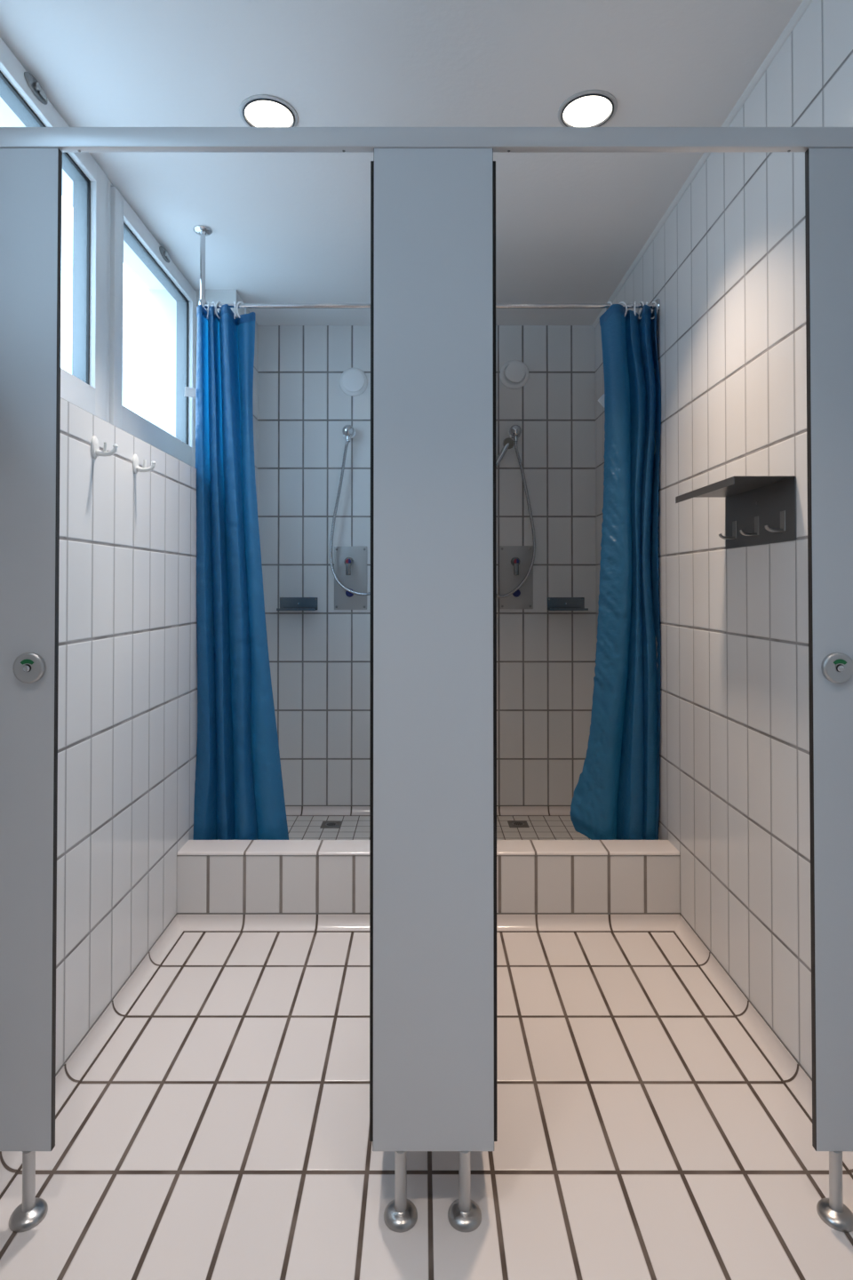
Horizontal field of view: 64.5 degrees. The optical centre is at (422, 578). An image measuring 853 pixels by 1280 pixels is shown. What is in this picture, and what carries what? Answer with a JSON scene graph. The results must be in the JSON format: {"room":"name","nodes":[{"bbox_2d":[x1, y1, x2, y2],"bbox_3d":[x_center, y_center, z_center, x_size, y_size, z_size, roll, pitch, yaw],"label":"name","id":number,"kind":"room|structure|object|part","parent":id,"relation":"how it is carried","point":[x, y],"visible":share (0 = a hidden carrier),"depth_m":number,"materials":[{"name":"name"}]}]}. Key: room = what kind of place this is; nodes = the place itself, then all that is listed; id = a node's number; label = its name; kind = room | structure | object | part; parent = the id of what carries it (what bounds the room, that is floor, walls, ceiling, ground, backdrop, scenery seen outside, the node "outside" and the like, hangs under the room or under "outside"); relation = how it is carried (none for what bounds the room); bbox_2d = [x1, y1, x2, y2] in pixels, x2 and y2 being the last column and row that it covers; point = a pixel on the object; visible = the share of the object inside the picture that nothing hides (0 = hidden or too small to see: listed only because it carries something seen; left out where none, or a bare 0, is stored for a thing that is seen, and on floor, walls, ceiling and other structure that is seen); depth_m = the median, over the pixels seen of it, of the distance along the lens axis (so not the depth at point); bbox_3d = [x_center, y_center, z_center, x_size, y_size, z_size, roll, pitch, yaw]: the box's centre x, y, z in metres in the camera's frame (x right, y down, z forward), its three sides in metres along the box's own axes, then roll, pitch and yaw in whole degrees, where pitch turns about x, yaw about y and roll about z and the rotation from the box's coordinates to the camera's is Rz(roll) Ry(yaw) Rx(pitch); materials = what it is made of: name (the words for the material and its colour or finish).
{"room":"communal shower room","nodes":[
{"label":"communal shower room","id":0,"kind":"room"},
{"bbox_2d":[56,289,258,1072],"bbox_3d":[-1.050,-0.079,0.992,0.400,2.530,4.982,0,-1,0],"label":"wall","id":1,"kind":"structure","parent":0,"point":[127,703],"depth_m":1.90,"materials":[{"name":"white tile"}]},
{"bbox_2d":[0,37,107,421],"bbox_3d":[-1.060,-0.878,1.784,0.088,0.910,0.897,0,-1,0],"label":"window","id":2,"kind":"structure","parent":1,"relation":"in","point":[85,388],"depth_m":2.13,"materials":[{"name":"white plastic"}]},
{"bbox_3d":[-1.020,-1.303,1.805,0.008,0.020,0.052,0,-1,0],"label":"latch lever","id":3,"kind":"part","parent":2,"relation":"part of","materials":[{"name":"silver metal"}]},
{"bbox_3d":[-1.071,-0.878,1.784,0.058,0.910,0.897,0,-1,0],"label":"fixed frame","id":4,"kind":"part","parent":2,"relation":"part of","materials":[{"name":"white plastic"}]},
{"bbox_2d":[0,913,184,1199],"bbox_3d":[-0.829,1.155,0.411,0.041,0.046,3.853,0,-1,0],"label":"baseboard","id":5,"kind":"structure","parent":1,"relation":"attached to","point":[70,1075],"depth_m":1.75,"materials":[{"name":"grey tile"}]},
{"bbox_2d":[90,435,118,458],"bbox_3d":[-0.819,-0.339,1.747,0.062,0.058,0.034,0,-1,0],"label":"coat hook","id":6,"kind":"object","parent":1,"relation":"attached to","point":[95,451],"visible":1,"depth_m":1.74,"materials":[{"name":"white plastic"}]},
{"bbox_2d":[132,454,155,473],"bbox_3d":[-0.819,-0.338,1.995,0.062,0.058,0.034,0,-1,0],"label":"coat hook","id":7,"kind":"object","parent":1,"relation":"attached to","point":[136,468],"visible":1,"depth_m":1.99,"materials":[{"name":"white plastic"}]},
{"bbox_2d":[106,178,196,467],"bbox_3d":[-1.060,-0.866,2.681,0.088,0.910,0.897,0,-1,0],"label":"window","id":8,"kind":"structure","parent":1,"relation":"in","point":[124,223],"depth_m":2.55,"materials":[{"name":"white plastic"}]},
{"bbox_3d":[-1.071,-0.866,2.681,0.058,0.910,0.897,0,-1,0],"label":"fixed frame","id":9,"kind":"part","parent":8,"relation":"part of","materials":[{"name":"white plastic"}]},
{"bbox_3d":[-1.020,-1.291,2.702,0.008,0.020,0.052,0,-1,0],"label":"latch lever","id":10,"kind":"part","parent":8,"relation":"part of","materials":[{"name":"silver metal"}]},
{"bbox_2d":[0,0,803,325],"bbox_3d":[-0.100,-1.404,1.010,2.300,0.120,5.182,0,-1,0],"label":"ceiling","id":11,"kind":"structure","parent":0,"point":[287,228],"depth_m":1.88,"materials":[{"name":"white paint"}]},
{"bbox_2d":[239,94,298,127],"bbox_3d":[-0.441,-1.327,1.942,0.166,0.008,0.166,0,-1,0],"label":"recessed light","id":12,"kind":"object","parent":11,"relation":"in","point":[259,110],"visible":0.82,"depth_m":1.93,"materials":[{"name":"grey"}]},
{"bbox_3d":[-0.441,-1.330,1.942,0.136,0.001,0.136,0,-1,0],"label":"lamp glass","id":13,"kind":"part","parent":12,"relation":"part of","materials":[{"name":"white glass"}]},
{"bbox_2d":[193,224,370,309],"bbox_3d":[-0.452,-1.165,2.562,0.832,0.316,0.068,0,-1,0],"label":"curtain rod","id":14,"kind":"object","parent":11,"relation":"hanging from","point":[204,231],"visible":0.61,"depth_m":2.55,"materials":[{"name":"silver metal"}]},
{"bbox_3d":[-0.834,-1.171,2.562,0.027,0.296,0.027,0,-1,0],"label":"post","id":15,"kind":"part","parent":14,"relation":"part of","materials":[{"name":"silver metal"}]},
{"bbox_2d":[205,301,209,319],"bbox_3d":[-0.815,-1.016,2.560,0.006,0.066,0.046,0,-1,-28],"label":"curtain ring","id":16,"kind":"object","parent":14,"relation":"hanging from","point":[207,302],"visible":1,"depth_m":2.54,"materials":[{"name":"white plastic"}]},
{"bbox_2d":[215,301,222,319],"bbox_3d":[-0.768,-1.016,2.560,0.006,0.066,0.046,0,-1,28],"label":"curtain ring","id":17,"kind":"object","parent":14,"relation":"hanging from","point":[219,317],"visible":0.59,"depth_m":2.54,"materials":[{"name":"white plastic"}]},
{"bbox_2d":[233,301,235,319],"bbox_3d":[-0.712,-1.016,2.560,0.006,0.066,0.046,0,-1,-20],"label":"curtain ring","id":18,"kind":"object","parent":14,"relation":"hanging from","point":[234,301],"visible":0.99,"depth_m":2.54,"materials":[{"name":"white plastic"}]},
{"bbox_2d":[184,304,288,839],"bbox_3d":[-0.697,0.002,2.564,0.390,2.048,0.122,0,-1,0],"label":"shower curtain","id":19,"kind":"object","parent":14,"relation":"hanging from","point":[239,795],"visible":1,"depth_m":2.53,"materials":[{"name":"blue fabric"}]},
{"bbox_2d":[236,301,246,318],"bbox_3d":[-0.687,-1.016,2.560,0.006,0.066,0.046,-1,-1,34],"label":"curtain ring","id":20,"kind":"object","parent":14,"relation":"hanging from","point":[239,301],"visible":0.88,"depth_m":2.55,"materials":[{"name":"white plastic"}]},
{"bbox_2d":[558,89,617,127],"bbox_3d":[0.470,-1.327,1.924,0.166,0.008,0.166,0,-1,0],"label":"recessed light","id":21,"kind":"object","parent":11,"relation":"in","point":[588,108],"visible":0.81,"depth_m":1.92,"materials":[{"name":"grey"}]},
{"bbox_3d":[0.470,-1.330,1.924,0.136,0.001,0.136,0,-1,0],"label":"lamp glass","id":22,"kind":"part","parent":21,"relation":"part of","materials":[{"name":"white glass"}]},
{"bbox_2d":[0,816,852,1279],"bbox_3d":[-0.100,1.239,0.975,2.300,0.133,5.182,0,-1,0],"label":"floor","id":23,"kind":"structure","parent":0,"point":[221,1132],"depth_m":1.43,"materials":[{"name":"white tile"}]},
{"bbox_2d":[0,148,62,1231],"bbox_3d":[-0.768,0.187,1.272,0.159,2.005,0.063,0,-1,0],"label":"panel","id":24,"kind":"object","parent":23,"relation":"on","point":[30,179],"visible":1,"depth_m":1.27,"materials":[{"name":"grey laminate"}]},
{"bbox_3d":[-0.735,1.124,1.260,0.022,0.119,0.022,0,-1,0],"label":"leg","id":25,"kind":"part","parent":24,"relation":"part of","materials":[{"name":"silver metal"}]},
{"bbox_2d":[320,821,342,828],"bbox_3d":[-0.445,1.202,3.296,0.096,0.004,0.096,0,-1,0],"label":"floor drain","id":26,"kind":"object","parent":23,"relation":"on","point":[325,824],"visible":1,"depth_m":3.29,"materials":[{"name":"silver metal"}]},
{"bbox_2d":[176,912,680,932],"bbox_3d":[0.022,1.180,2.317,1.744,0.046,0.041,0,-1,0],"label":"baseboard","id":27,"kind":"structure","parent":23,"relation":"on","point":[188,922],"depth_m":2.33,"materials":[{"name":"grey tile"}]},
{"bbox_2d":[176,840,680,912],"bbox_3d":[0.022,1.078,2.398,1.744,0.254,0.121,0,-1,0],"label":"curb","id":28,"kind":"object","parent":23,"relation":"on","point":[213,876],"depth_m":2.34,"materials":[{"name":"tile"}]},
{"bbox_2d":[372,148,494,1231],"bbox_3d":[0.021,0.187,1.272,0.226,2.005,0.063,0,-1,0],"label":"pilaster","id":29,"kind":"object","parent":23,"relation":"on","point":[433,1010],"visible":1,"depth_m":1.27,"materials":[{"name":"grey laminate"}]},
{"bbox_2d":[369,160,373,1141],"bbox_3d":[-0.068,0.134,1.566,0.063,1.866,0.560,0,-1,0],"label":"door","id":30,"kind":"structure","parent":29,"relation":"attached to","point":[372,162],"depth_m":1.28,"materials":[{"name":"grey laminate"}]},
{"bbox_3d":[-0.040,1.124,1.260,0.022,0.119,0.022,0,-1,0],"label":"leg","id":31,"kind":"part","parent":29,"relation":"part of","materials":[{"name":"silver metal"}]},
{"bbox_3d":[0.079,1.124,1.260,0.022,0.119,0.022,0,-1,0],"label":"leg","id":32,"kind":"part","parent":29,"relation":"part of","materials":[{"name":"silver metal"}]},
{"bbox_2d":[493,160,497,1141],"bbox_3d":[0.110,0.134,1.566,0.063,1.866,0.560,0,-1,0],"label":"door","id":33,"kind":"structure","parent":29,"relation":"attached to","point":[494,162],"depth_m":1.29,"materials":[{"name":"grey laminate"}]},
{"bbox_2d":[507,820,529,827],"bbox_3d":[0.469,1.202,3.304,0.096,0.004,0.096,0,-1,0],"label":"floor drain","id":34,"kind":"object","parent":23,"relation":"on","point":[512,823],"visible":1,"depth_m":3.30,"materials":[{"name":"silver metal"}]},
{"bbox_2d":[805,148,852,1231],"bbox_3d":[0.812,0.187,1.272,0.160,2.005,0.063,0,-1,0],"label":"panel","id":35,"kind":"object","parent":23,"relation":"on","point":[828,172],"visible":1,"depth_m":1.27,"materials":[{"name":"grey laminate"}]},
{"bbox_2d":[0,127,852,152],"bbox_3d":[-0.059,-0.834,1.286,1.902,0.040,0.018,0,-1,0],"label":"rail","id":36,"kind":"object","parent":35,"relation":"on","point":[508,140],"visible":1,"depth_m":1.28,"materials":[{"name":"silver metal"}]},
{"bbox_3d":[0.771,1.124,1.260,0.022,0.119,0.022,0,-1,0],"label":"leg","id":37,"kind":"part","parent":35,"relation":"part of","materials":[{"name":"silver metal"}]},
{"bbox_2d":[257,325,596,805],"bbox_3d":[-0.100,-0.045,3.533,2.300,2.530,0.100,0,-1,0],"label":"wall","id":38,"kind":"structure","parent":0,"point":[320,660],"depth_m":3.48,"materials":[{"name":"white tile"}]},
{"bbox_2d":[276,597,317,610],"bbox_3d":[-0.637,0.131,3.441,0.195,0.066,0.079,0,-1,0],"label":"soap tray","id":39,"kind":"object","parent":38,"relation":"attached to","point":[286,604],"visible":1,"depth_m":3.48,"materials":[{"name":"silver metal"}]},
{"bbox_2d":[276,608,317,610],"bbox_3d":[-0.637,0.158,3.440,0.195,0.012,0.077,0,-1,0],"label":"tray","id":40,"kind":"object","parent":39,"relation":"on","point":[277,609],"depth_m":3.40,"materials":[{"name":"silver metal"}]},
{"bbox_2d":[285,805,369,815],"bbox_3d":[-0.443,1.185,3.446,0.815,0.041,0.042,0,-1,0],"label":"baseboard","id":41,"kind":"structure","parent":38,"relation":"attached to","point":[291,810],"depth_m":3.46,"materials":[{"name":"grey tile"}]},
{"bbox_2d":[329,424,370,595],"bbox_3d":[-0.305,-0.348,3.440,0.338,0.875,0.095,0,-1,0],"label":"shower","id":42,"kind":"object","parent":38,"relation":"attached to","point":[348,431],"visible":0.7,"depth_m":3.43,"materials":[{"name":"silver metal"}]},
{"bbox_2d":[342,424,355,441],"bbox_3d":[-0.379,-0.742,3.457,0.066,0.088,0.071,0,-1,0],"label":"wall outlet","id":43,"kind":"object","parent":42,"relation":"attached to","point":[348,432],"depth_m":3.44,"materials":[{"name":"silver metal"}]},
{"bbox_2d":[334,546,367,609],"bbox_3d":[-0.370,-0.001,3.461,0.171,0.326,0.043,0,-1,0],"label":"shower mixer","id":44,"kind":"object","parent":38,"relation":"attached to","point":[350,563],"visible":0.93,"depth_m":3.48,"materials":[{"name":"silver metal"}]},
{"bbox_3d":[-0.378,-0.063,3.460,0.048,0.094,0.038,0,-1,0],"label":"lever","id":45,"kind":"part","parent":44,"relation":"part of","materials":[{"name":"grey metal"}]},
{"bbox_2d":[339,368,367,396],"bbox_3d":[-0.356,-1.016,3.482,0.147,0.147,0.027,0,-1,0],"label":"air vent","id":46,"kind":"object","parent":38,"relation":"in","point":[353,381],"visible":1,"depth_m":3.47,"materials":[{"name":"white plastic"}]},
{"bbox_2d":[500,360,528,389],"bbox_3d":[0.476,-1.056,3.474,0.151,0.151,0.045,0,-1,0],"label":"air vent","id":47,"kind":"object","parent":38,"relation":"in","point":[514,373],"visible":1,"depth_m":3.48,"materials":[{"name":"white plastic"}]},
{"bbox_2d":[499,545,533,608],"bbox_3d":[0.483,-0.004,3.461,0.172,0.326,0.043,0,-1,0],"label":"shower mixer","id":48,"kind":"object","parent":38,"relation":"attached to","point":[515,561],"visible":0.89,"depth_m":3.48,"materials":[{"name":"silver metal"}]},
{"bbox_3d":[0.480,-0.063,3.460,0.048,0.094,0.038,0,-1,0],"label":"lever","id":49,"kind":"part","parent":48,"relation":"part of","materials":[{"name":"grey metal"}]},
{"bbox_2d":[496,424,535,598],"bbox_3d":[0.431,-0.343,3.439,0.295,0.886,0.098,0,-1,0],"label":"shower","id":50,"kind":"object","parent":38,"relation":"attached to","point":[515,431],"visible":0.7,"depth_m":3.43,"materials":[{"name":"silver metal"}]},
{"bbox_3d":[0.377,-0.581,3.413,0.132,0.208,0.027,0,-1,5],"label":"handle","id":51,"kind":"part","parent":50,"relation":"part of","materials":[{"name":"silver metal"}]},
{"bbox_2d":[508,424,521,441],"bbox_3d":[0.476,-0.742,3.457,0.066,0.088,0.071,0,-1,0],"label":"wall outlet","id":52,"kind":"object","parent":50,"relation":"attached to","point":[515,432],"depth_m":3.43,"materials":[{"name":"silver metal"}]},
{"bbox_2d":[496,805,570,815],"bbox_3d":[0.479,1.185,3.446,0.829,0.041,0.042,0,-1,0],"label":"baseboard","id":53,"kind":"structure","parent":38,"relation":"attached to","point":[501,810],"depth_m":3.46,"materials":[{"name":"grey tile"}]},
{"bbox_2d":[547,597,588,610],"bbox_3d":[0.739,0.131,3.441,0.193,0.066,0.079,0,-1,0],"label":"soap tray","id":54,"kind":"object","parent":38,"relation":"attached to","point":[554,604],"visible":1,"depth_m":3.48,"materials":[{"name":"silver metal"}]},
{"bbox_2d":[547,608,588,610],"bbox_3d":[0.739,0.158,3.440,0.193,0.012,0.077,0,-1,0],"label":"tray","id":55,"kind":"object","parent":54,"relation":"on","point":[548,609],"depth_m":3.40,"materials":[{"name":"silver metal"}]},
{"bbox_2d":[594,0,852,1078],"bbox_3d":[0.972,-0.079,0.992,0.156,2.530,4.982,0,-1,0],"label":"wall","id":56,"kind":"structure","parent":0,"point":[726,268],"depth_m":1.88,"materials":[{"name":"white tile"}]},
{"bbox_2d":[496,298,660,312],"bbox_3d":[0.479,-1.032,2.560,0.828,0.050,0.050,0,-1,0],"label":"curtain rod","id":57,"kind":"object","parent":56,"relation":"attached to","point":[652,306],"visible":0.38,"depth_m":2.55,"materials":[{"name":"silver metal"}]},
{"bbox_2d":[570,304,661,839],"bbox_3d":[0.729,0.000,2.567,0.345,2.044,0.140,0,-1,4],"label":"shower curtain","id":58,"kind":"object","parent":57,"relation":"hanging from","point":[616,796],"visible":0.99,"depth_m":2.52,"materials":[{"name":"blue fabric"}]},
{"bbox_2d":[618,301,627,316],"bbox_3d":[0.754,-1.016,2.560,0.046,0.066,0.006,-1,-1,38],"label":"curtain ring","id":59,"kind":"object","parent":57,"relation":"hanging from","point":[621,301],"visible":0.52,"depth_m":2.55,"materials":[{"name":"white plastic"}]},
{"bbox_2d":[637,301,644,319],"bbox_3d":[0.829,-1.016,2.560,0.006,0.066,0.046,0,-1,-11],"label":"curtain ring","id":60,"kind":"object","parent":57,"relation":"hanging from","point":[641,301],"visible":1,"depth_m":2.56,"materials":[{"name":"white plastic"}]},
{"bbox_2d":[650,301,658,319],"bbox_3d":[0.875,-1.016,2.560,0.006,0.066,0.046,0,-1,-28],"label":"curtain ring","id":61,"kind":"object","parent":57,"relation":"hanging from","point":[655,302],"visible":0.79,"depth_m":2.55,"materials":[{"name":"white plastic"}]},
{"bbox_2d":[592,0,813,327],"bbox_3d":[0.887,-1.337,1.009,0.013,0.014,4.982,0,-1,0],"label":"trim","id":62,"kind":"structure","parent":56,"relation":"attached to","point":[804,6],"depth_m":1.94,"materials":[{"name":"white"}]},
{"bbox_2d":[675,475,796,548],"bbox_3d":[0.819,-0.166,1.800,0.148,0.153,0.373,0,-1,0],"label":"shelf","id":63,"kind":"object","parent":56,"relation":"attached to","point":[760,509],"visible":1,"depth_m":1.77,"materials":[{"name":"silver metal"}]},
{"bbox_3d":[0.892,-0.165,1.800,0.002,0.152,0.373,0,-1,0],"label":"plate","id":64,"kind":"part","parent":63,"relation":"part of","materials":[{"name":"silver metal"}]},
{"bbox_2d":[673,913,852,1179],"bbox_3d":[0.873,1.155,0.411,0.041,0.046,3.853,0,-1,0],"label":"baseboard","id":65,"kind":"structure","parent":56,"relation":"attached to","point":[789,1070],"depth_m":1.78,"materials":[{"name":"grey tile"}]}
]}

